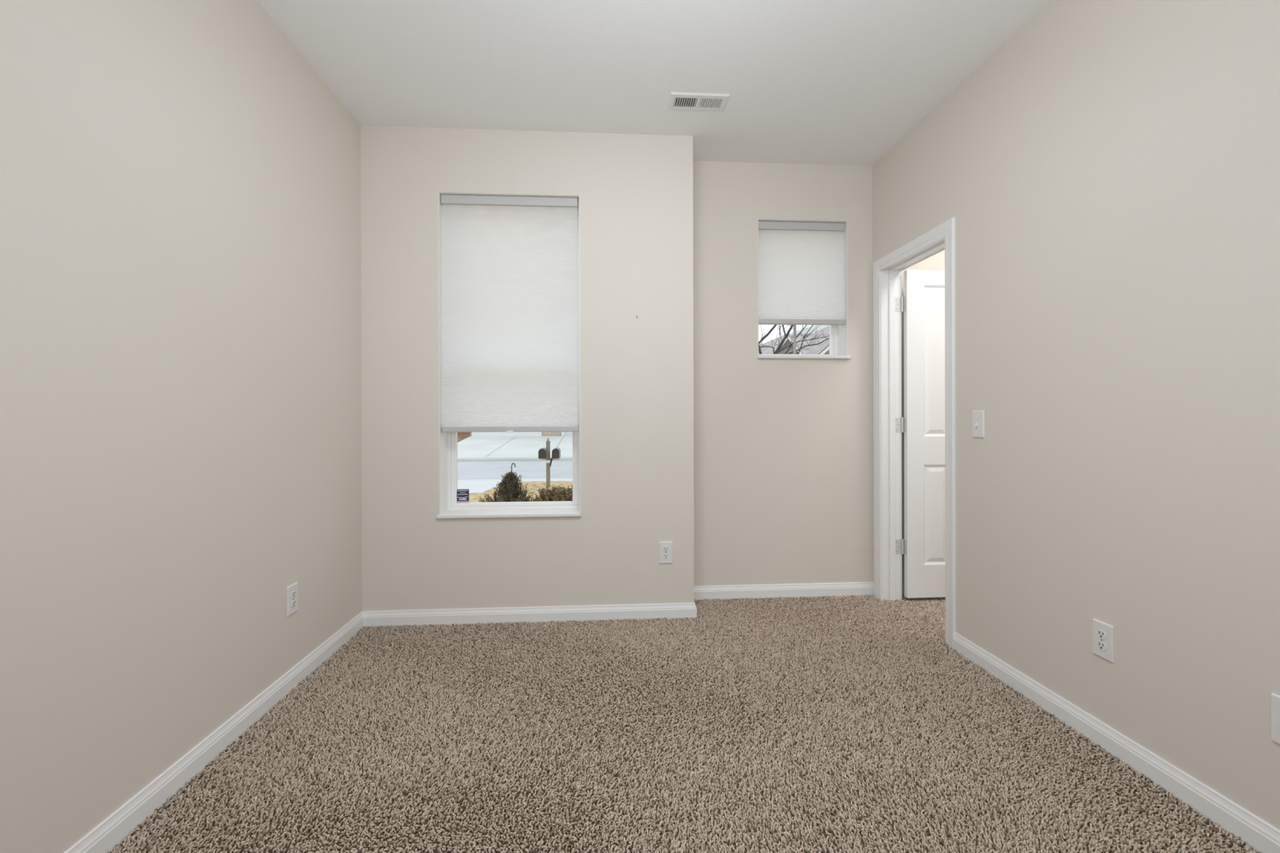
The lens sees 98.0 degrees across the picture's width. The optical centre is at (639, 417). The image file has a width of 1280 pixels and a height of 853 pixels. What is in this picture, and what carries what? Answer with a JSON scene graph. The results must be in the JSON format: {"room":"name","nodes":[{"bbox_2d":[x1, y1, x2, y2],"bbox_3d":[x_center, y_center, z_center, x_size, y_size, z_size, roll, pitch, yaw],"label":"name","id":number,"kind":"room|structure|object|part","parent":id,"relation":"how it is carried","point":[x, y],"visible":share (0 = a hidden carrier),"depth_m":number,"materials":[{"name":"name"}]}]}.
{"room":"empty bedroom","nodes":[
{"label":"empty bedroom","id":0,"kind":"room"},
{"bbox_2d":[0,0,362,852],"bbox_3d":[-1.393,-0.218,0.281,0.120,2.740,5.990,0,0,-4],"label":"wall","id":1,"kind":"structure","parent":0,"point":[180,335],"depth_m":1.64,"materials":[{"name":"beige paint"}]},
{"bbox_2d":[64,611,364,852],"bbox_3d":[-1.319,1.107,0.228,0.014,0.090,5.630,0,0,-4],"label":"baseboard","id":2,"kind":"structure","parent":1,"relation":"attached to","point":[116,828],"depth_m":1.79,"materials":[{"name":"white paint"}]},
{"bbox_2d":[286,582,297,617],"bbox_3d":[-1.466,0.768,2.350,0.010,0.123,0.078,0,0,-4],"label":"wall outlet","id":3,"kind":"object","parent":1,"relation":"attached to","point":[291,590],"visible":1,"depth_m":2.34,"materials":[{"name":"white plastic"}]},
{"bbox_2d":[291,600,296,608],"bbox_3d":[-1.463,0.787,2.350,0.003,0.028,0.034,0,0,-4],"label":"receptacle","id":4,"kind":"object","parent":3,"relation":"attached to","point":[293,602],"depth_m":2.35,"materials":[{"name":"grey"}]},
{"bbox_2d":[291,590,296,598],"bbox_3d":[-1.463,0.748,2.350,0.003,0.028,0.034,0,0,-4],"label":"receptacle","id":5,"kind":"object","parent":3,"relation":"attached to","point":[293,592],"depth_m":2.35,"materials":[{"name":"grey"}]},
{"bbox_2d":[360,124,693,611],"bbox_3d":[-0.616,-0.225,3.215,1.827,2.740,0.240,0,0,-4],"label":"wall","id":6,"kind":"structure","parent":0,"point":[635,191],"depth_m":3.11,"materials":[{"name":"beige paint"}]},
{"bbox_2d":[436,191,581,518],"bbox_3d":[-0.731,-0.344,3.187,0.788,1.794,0.240,0,0,-4],"label":"window","id":7,"kind":"structure","parent":6,"relation":"in","point":[449,508],"depth_m":3.20,"materials":[{"name":"white paint"}]},
{"bbox_2d":[457,488,469,502],"bbox_3d":[-1.032,0.457,3.235,0.074,0.078,0.001,0,0,-4],"label":"window sticker","id":8,"kind":"object","parent":7,"relation":"attached to","point":[463,495],"visible":1,"depth_m":3.23,"materials":[{"name":"blue"}]},
{"bbox_2d":[457,490,467,500],"bbox_3d":[-1.033,0.452,3.234,0.064,0.057,0.001,0,0,-4],"label":"print","id":9,"kind":"object","parent":8,"relation":"on","point":[461,495],"depth_m":3.23,"materials":[{"name":"blue paper"}]},
{"bbox_3d":[-0.726,0.544,3.156,0.788,0.018,0.175,0,0,-4],"label":"sill","id":10,"kind":"part","parent":7,"relation":"part of","materials":[{"name":"white paint"}]},
{"bbox_2d":[440,194,578,432],"bbox_3d":[-0.728,-0.577,3.127,0.754,1.322,0.053,0,0,-4],"label":"cellular shade","id":11,"kind":"object","parent":7,"relation":"attached to","point":[510,340],"visible":1,"depth_m":3.12,"materials":[{"name":"white fabric"}]},
{"bbox_3d":[-0.726,0.066,3.128,0.754,0.031,0.036,0,0,-4],"label":"rail","id":12,"kind":"part","parent":11,"relation":"part of","materials":[{"name":"grey plastic"}]},
{"bbox_3d":[-0.731,0.106,3.259,0.730,0.822,0.028,0,0,-4],"label":"sash","id":13,"kind":"part","parent":7,"relation":"part of","materials":[{"name":"white plastic"}]},
{"bbox_2d":[362,602,697,627],"bbox_3d":[-0.597,1.100,3.091,1.841,0.090,0.014,0,0,-4],"label":"baseboard","id":14,"kind":"structure","parent":6,"relation":"attached to","point":[565,613],"depth_m":3.08,"materials":[{"name":"white paint"}]},
{"bbox_2d":[658,541,672,563],"bbox_3d":[0.146,0.764,3.143,0.078,0.123,0.010,0,0,-4],"label":"wall outlet","id":15,"kind":"object","parent":6,"relation":"attached to","point":[665,548],"visible":1,"depth_m":3.14,"materials":[{"name":"white plastic"}]},
{"bbox_2d":[662,553,668,559],"bbox_3d":[0.146,0.784,3.141,0.034,0.028,0.003,0,0,-4],"label":"receptacle","id":16,"kind":"object","parent":15,"relation":"attached to","point":[665,556],"depth_m":3.14,"materials":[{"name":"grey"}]},
{"bbox_2d":[662,546,668,551],"bbox_3d":[0.146,0.745,3.141,0.034,0.028,0.003,0,0,-4],"label":"receptacle","id":17,"kind":"object","parent":15,"relation":"attached to","point":[664,548],"depth_m":3.14,"materials":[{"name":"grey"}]},
{"bbox_2d":[257,0,1050,165],"bbox_3d":[1.052,-1.655,0.598,5.050,0.120,6.295,0,0,-4],"label":"ceiling","id":18,"kind":"structure","parent":0,"point":[807,82],"depth_m":2.51,"materials":[{"name":"white paint"}]},
{"bbox_2d":[666,91,730,111],"bbox_3d":[0.293,-1.592,2.811,0.298,0.009,0.150,0,0,-4],"label":"ceiling vent","id":19,"kind":"object","parent":18,"relation":"in","point":[677,100],"visible":1,"depth_m":2.80,"materials":[{"name":"white metal"}]},
{"bbox_2d":[693,160,872,586],"bbox_3d":[0.935,-0.230,3.626,1.324,2.740,0.240,0,0,-4],"label":"wall","id":20,"kind":"structure","parent":0,"point":[783,447],"depth_m":3.50,"materials":[{"name":"beige paint"}]},
{"bbox_2d":[693,582,873,600],"bbox_3d":[0.886,1.095,3.498,1.202,0.090,0.014,0,0,-4],"label":"baseboard","id":21,"kind":"structure","parent":20,"relation":"attached to","point":[857,588],"depth_m":3.49,"materials":[{"name":"white paint"}]},
{"bbox_2d":[757,218,850,359],"bbox_3d":[1.026,-0.808,3.608,0.596,0.876,0.237,0,0,-4],"label":"window","id":22,"kind":"structure","parent":20,"relation":"in","point":[838,334],"depth_m":3.55,"materials":[{"name":"white paint"}]},
{"bbox_3d":[1.017,-0.814,3.688,0.536,0.820,0.036,0,0,-4],"label":"sash","id":23,"kind":"part","parent":22,"relation":"part of","materials":[{"name":"white plastic"}]},
{"bbox_2d":[758,221,844,324],"bbox_3d":[1.026,-0.918,3.558,0.568,0.649,0.045,0,0,-4],"label":"cellular shade","id":24,"kind":"object","parent":22,"relation":"attached to","point":[801,264],"visible":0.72,"depth_m":3.55,"materials":[{"name":"white fabric"}]},
{"bbox_3d":[1.028,-0.610,3.554,0.568,0.031,0.036,0,0,-4],"label":"rail","id":25,"kind":"part","parent":24,"relation":"part of","materials":[{"name":"grey plastic"}]},
{"bbox_3d":[1.030,-0.380,3.579,0.596,0.020,0.177,0,0,-4],"label":"sill","id":26,"kind":"part","parent":22,"relation":"part of","materials":[{"name":"white paint"}]},
{"bbox_3d":[1.017,-0.815,3.691,0.580,0.862,0.070,0,0,-4],"label":"frame","id":27,"kind":"part","parent":22,"relation":"part of","materials":[{"name":"white plastic"}]},
{"bbox_2d":[901,250,944,581],"bbox_3d":[2.567,-0.232,2.496,1.780,2.740,2.475,0,0,-4],"label":"wall","id":28,"kind":"structure","parent":0,"point":[936,262],"depth_m":3.56,"materials":[{"name":"white paint"}]},
{"bbox_2d":[902,581,904,595],"bbox_3d":[2.435,1.091,3.603,1.660,0.090,0.014,0,0,-4],"label":"baseboard","id":29,"kind":"structure","parent":28,"relation":"attached to","point":[903,582],"depth_m":3.54,"materials":[{"name":"white paint"}]},
{"bbox_2d":[871,0,1279,830],"bbox_3d":[1.747,-0.227,0.526,0.122,2.740,6.055,0,0,-4],"label":"wall","id":30,"kind":"structure","parent":0,"point":[1108,176],"depth_m":1.83,"materials":[{"name":"beige paint"}]},
{"bbox_2d":[880,237,945,601],"bbox_3d":[1.902,0.104,3.137,0.783,2.068,0.683,0,0,-4],"label":"door","id":31,"kind":"structure","parent":30,"relation":"in","point":[922,302],"depth_m":3.42,"materials":[{"name":"white paint"}]},
{"bbox_3d":[1.635,0.799,3.425,0.002,0.090,0.032,0,0,-4],"label":"hinge plate","id":32,"kind":"part","parent":31,"relation":"part of","materials":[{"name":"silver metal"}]},
{"bbox_3d":[1.633,0.046,3.423,0.002,0.090,0.032,0,0,-4],"label":"hinge plate","id":33,"kind":"part","parent":31,"relation":"part of","materials":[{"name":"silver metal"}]},
{"bbox_3d":[1.631,-0.699,3.422,0.002,0.090,0.032,0,0,-4],"label":"hinge plate","id":34,"kind":"part","parent":31,"relation":"part of","materials":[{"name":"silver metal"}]},
{"bbox_2d":[873,217,955,648],"bbox_3d":[1.572,0.082,3.115,0.148,2.115,0.797,0,0,-4],"label":"door frame","id":35,"kind":"structure","parent":30,"relation":"attached to","point":[946,230],"depth_m":2.78,"materials":[{"name":"white paint"}]},
{"bbox_3d":[1.480,0.082,3.473,0.014,2.115,0.070,0,0,-4],"label":"leg","id":36,"kind":"part","parent":35,"relation":"part of","materials":[{"name":"white paint"}]},
{"bbox_3d":[1.529,0.083,2.748,0.014,2.115,0.070,0,0,-4],"label":"leg","id":37,"kind":"part","parent":35,"relation":"part of","materials":[{"name":"white paint"}]},
{"bbox_2d":[972,410,984,438],"bbox_3d":[1.541,0.031,2.545,0.018,0.123,0.078,0,0,-4],"label":"light switch","id":38,"kind":"object","parent":30,"relation":"attached to","point":[978,416],"visible":1,"depth_m":2.54,"materials":[{"name":"white plastic"}]},
{"bbox_2d":[1092,617,1113,662],"bbox_3d":[1.590,0.766,1.913,0.010,0.123,0.078,0,0,-4],"label":"wall outlet","id":39,"kind":"object","parent":30,"relation":"attached to","point":[1102,633],"visible":1,"depth_m":1.91,"materials":[{"name":"white plastic"}]},
{"bbox_2d":[1097,640,1106,651],"bbox_3d":[1.588,0.786,1.913,0.003,0.028,0.034,0,0,-4],"label":"receptacle","id":40,"kind":"object","parent":39,"relation":"attached to","point":[1101,645],"depth_m":1.91,"materials":[{"name":"white plastic"}]},
{"bbox_2d":[1097,629,1106,639],"bbox_3d":[1.588,0.747,1.913,0.003,0.028,0.034,0,0,-4],"label":"receptacle","id":41,"kind":"object","parent":39,"relation":"attached to","point":[1101,633],"depth_m":1.91,"materials":[{"name":"white plastic"}]},
{"bbox_2d":[953,632,1279,852],"bbox_3d":[1.707,1.099,0.169,0.014,0.090,5.103,0,0,-4],"label":"baseboard","id":42,"kind":"structure","parent":30,"relation":"attached to","point":[1264,837],"depth_m":1.77,"materials":[{"name":"white paint"}]},
{"bbox_2d":[1271,693,1279,744],"bbox_3d":[1.626,0.770,1.393,0.008,0.123,0.078,0,0,-4],"label":"jack plate","id":43,"kind":"object","parent":30,"relation":"attached to","point":[1275,699],"visible":1,"depth_m":1.42,"materials":[{"name":"white plastic"}]},
{"bbox_3d":[1.060,1.205,0.602,5.050,0.120,6.295,0,0,-4],"label":"floor","id":44,"kind":"structure","parent":0,"visible":0},
{"bbox_2d":[106,595,1262,852],"bbox_3d":[0.497,1.137,0.505,3.671,0.016,5.934,0,0,-4],"label":"carpet","id":45,"kind":"object","parent":44,"relation":"on","point":[843,724],"visible":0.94,"depth_m":1.86,"materials":[{"name":"brown carpet"}]},
{"label":"outside","id":46,"kind":"structure","parent":0,"visible":0},
{"bbox_2d":[469,480,572,502],"bbox_3d":[-0.634,1.834,9.429,60.000,0.200,11.505,0,0,-4],"label":"lawn","id":47,"kind":"structure","parent":46,"point":[533,486],"depth_m":13.55,"materials":[{"name":"beige plant"}]},
{"bbox_2d":[478,471,547,502],"bbox_3d":[-1.119,1.097,4.663,2.460,1.310,1.076,0,0,-4],"label":"shrub","id":48,"kind":"object","parent":47,"relation":"on","point":[508,488],"visible":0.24,"depth_m":4.61,"materials":[{"name":"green plant"}]},
{"bbox_2d":[537,437,560,487],"bbox_3d":[-2.266,1.118,13.954,0.540,1.225,0.492,0,0,-4],"label":"mailbox post","id":49,"kind":"object","parent":47,"relation":"on","point":[544,454],"visible":0.98,"depth_m":13.83,"materials":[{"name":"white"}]},
{"bbox_3d":[-2.414,0.891,13.704,0.176,0.242,0.012,0,0,-4],"label":"box door","id":50,"kind":"part","parent":49,"relation":"part of","materials":[{"name":"black metal"}]},
{"bbox_3d":[-2.291,1.181,13.879,0.092,1.100,0.092,0,0,-4],"label":"post","id":51,"kind":"part","parent":49,"relation":"part of","materials":[{"name":"grey wood"}]},
{"bbox_3d":[-2.085,0.890,13.726,0.176,0.242,0.012,0,0,-4],"label":"box door","id":52,"kind":"part","parent":49,"relation":"part of","materials":[{"name":"black metal"}]},
{"bbox_2d":[529,484,572,502],"bbox_3d":[-0.656,1.212,5.525,1.221,1.066,0.770,0,0,-4],"label":"clipped hedge","id":53,"kind":"object","parent":47,"relation":"on","point":[558,495],"visible":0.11,"depth_m":5.41,"materials":[{"name":"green plant"}]},
{"bbox_2d":[758,324,829,354],"bbox_3d":[2.603,-0.424,9.155,1.971,4.304,0.823,0,0,-4],"label":"bare tree","id":54,"kind":"object","parent":47,"relation":"on","point":[778,349],"visible":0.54,"depth_m":9.15,"materials":[{"name":"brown plant"}]},
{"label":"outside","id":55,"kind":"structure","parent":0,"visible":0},
{"bbox_2d":[457,459,572,479],"bbox_3d":[-1.318,1.875,19.534,80.000,0.188,7.650,0,0,-4],"label":"street","id":56,"kind":"structure","parent":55,"point":[468,469],"depth_m":19.15,"materials":[{"name":"grey asphalt"}]},
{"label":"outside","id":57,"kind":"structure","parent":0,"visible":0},
{"bbox_2d":[457,431,470,436],"bbox_3d":[-21.118,0.964,34.654,22.540,0.882,8.000,0,0,-4],"label":"bank","id":58,"kind":"object","parent":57,"point":[459,433],"visible":0.07,"depth_m":32.65,"materials":[{"name":"brown soil"}]},
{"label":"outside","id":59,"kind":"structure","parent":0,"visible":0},
{"bbox_2d":[457,435,572,457],"bbox_3d":[-4.100,1.510,27.663,10.450,0.900,8.250,0,0,-4],"label":"driveway","id":60,"kind":"structure","parent":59,"point":[484,446],"depth_m":27.10,"materials":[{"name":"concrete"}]},
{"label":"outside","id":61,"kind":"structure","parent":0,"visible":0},
{"bbox_3d":[-4.794,1.651,70.841,160.000,1.180,78.000,0,0,-4],"label":"ground","id":62,"kind":"structure","parent":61,"visible":0},
{"bbox_2d":[470,325,829,436],"bbox_3d":[3.288,-2.319,37.930,27.500,7.790,12.750,0,0,-4],"label":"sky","id":63,"kind":"structure","parent":62,"relation":"on","point":[823,348],"depth_m":32.68,"materials":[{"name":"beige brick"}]},
{"bbox_3d":[-7.557,-0.020,31.581,3.910,2.230,0.060,0,0,-4],"label":"garage door","id":64,"kind":"part","parent":63,"relation":"part of","materials":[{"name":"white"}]},
{"bbox_2d":[760,324,829,345],"bbox_3d":[17.122,-4.594,57.782,23.200,12.200,10.000,0,0,-4],"label":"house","id":65,"kind":"structure","parent":62,"relation":"on","point":[814,326],"depth_m":56.18,"materials":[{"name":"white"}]},
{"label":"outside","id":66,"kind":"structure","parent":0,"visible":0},
{"bbox_2d":[457,457,572,461],"bbox_3d":[-1.589,1.793,23.524,80.000,0.240,0.350,0,0,-4],"label":"kerb","id":67,"kind":"object","parent":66,"point":[491,458],"depth_m":23.10,"materials":[{"name":"concrete"}]},
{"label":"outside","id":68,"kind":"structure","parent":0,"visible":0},
{"bbox_2d":[457,478,572,481],"bbox_3d":[-1.041,1.823,15.443,60.000,0.205,0.550,0,0,-4],"label":"strip","id":69,"kind":"object","parent":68,"point":[557,479],"depth_m":15.27,"materials":[{"name":"concrete"}]},
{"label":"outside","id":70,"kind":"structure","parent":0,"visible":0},
{"bbox_2d":[457,436,468,442],"bbox_3d":[-20.487,1.567,26.553,22.700,0.900,8.250,0,0,-4],"label":"mulch bed","id":71,"kind":"object","parent":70,"point":[459,438],"visible":0.09,"depth_m":30.32,"materials":[{"name":"brown soil"}]},
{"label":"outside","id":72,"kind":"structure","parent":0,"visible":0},
{"bbox_2d":[457,480,524,493],"bbox_3d":[-5.985,1.785,13.705,5.900,0.112,2.250,0,0,-4],"label":"walkway","id":73,"kind":"structure","parent":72,"point":[473,486],"depth_m":13.97,"materials":[{"name":"concrete"}]}
]}

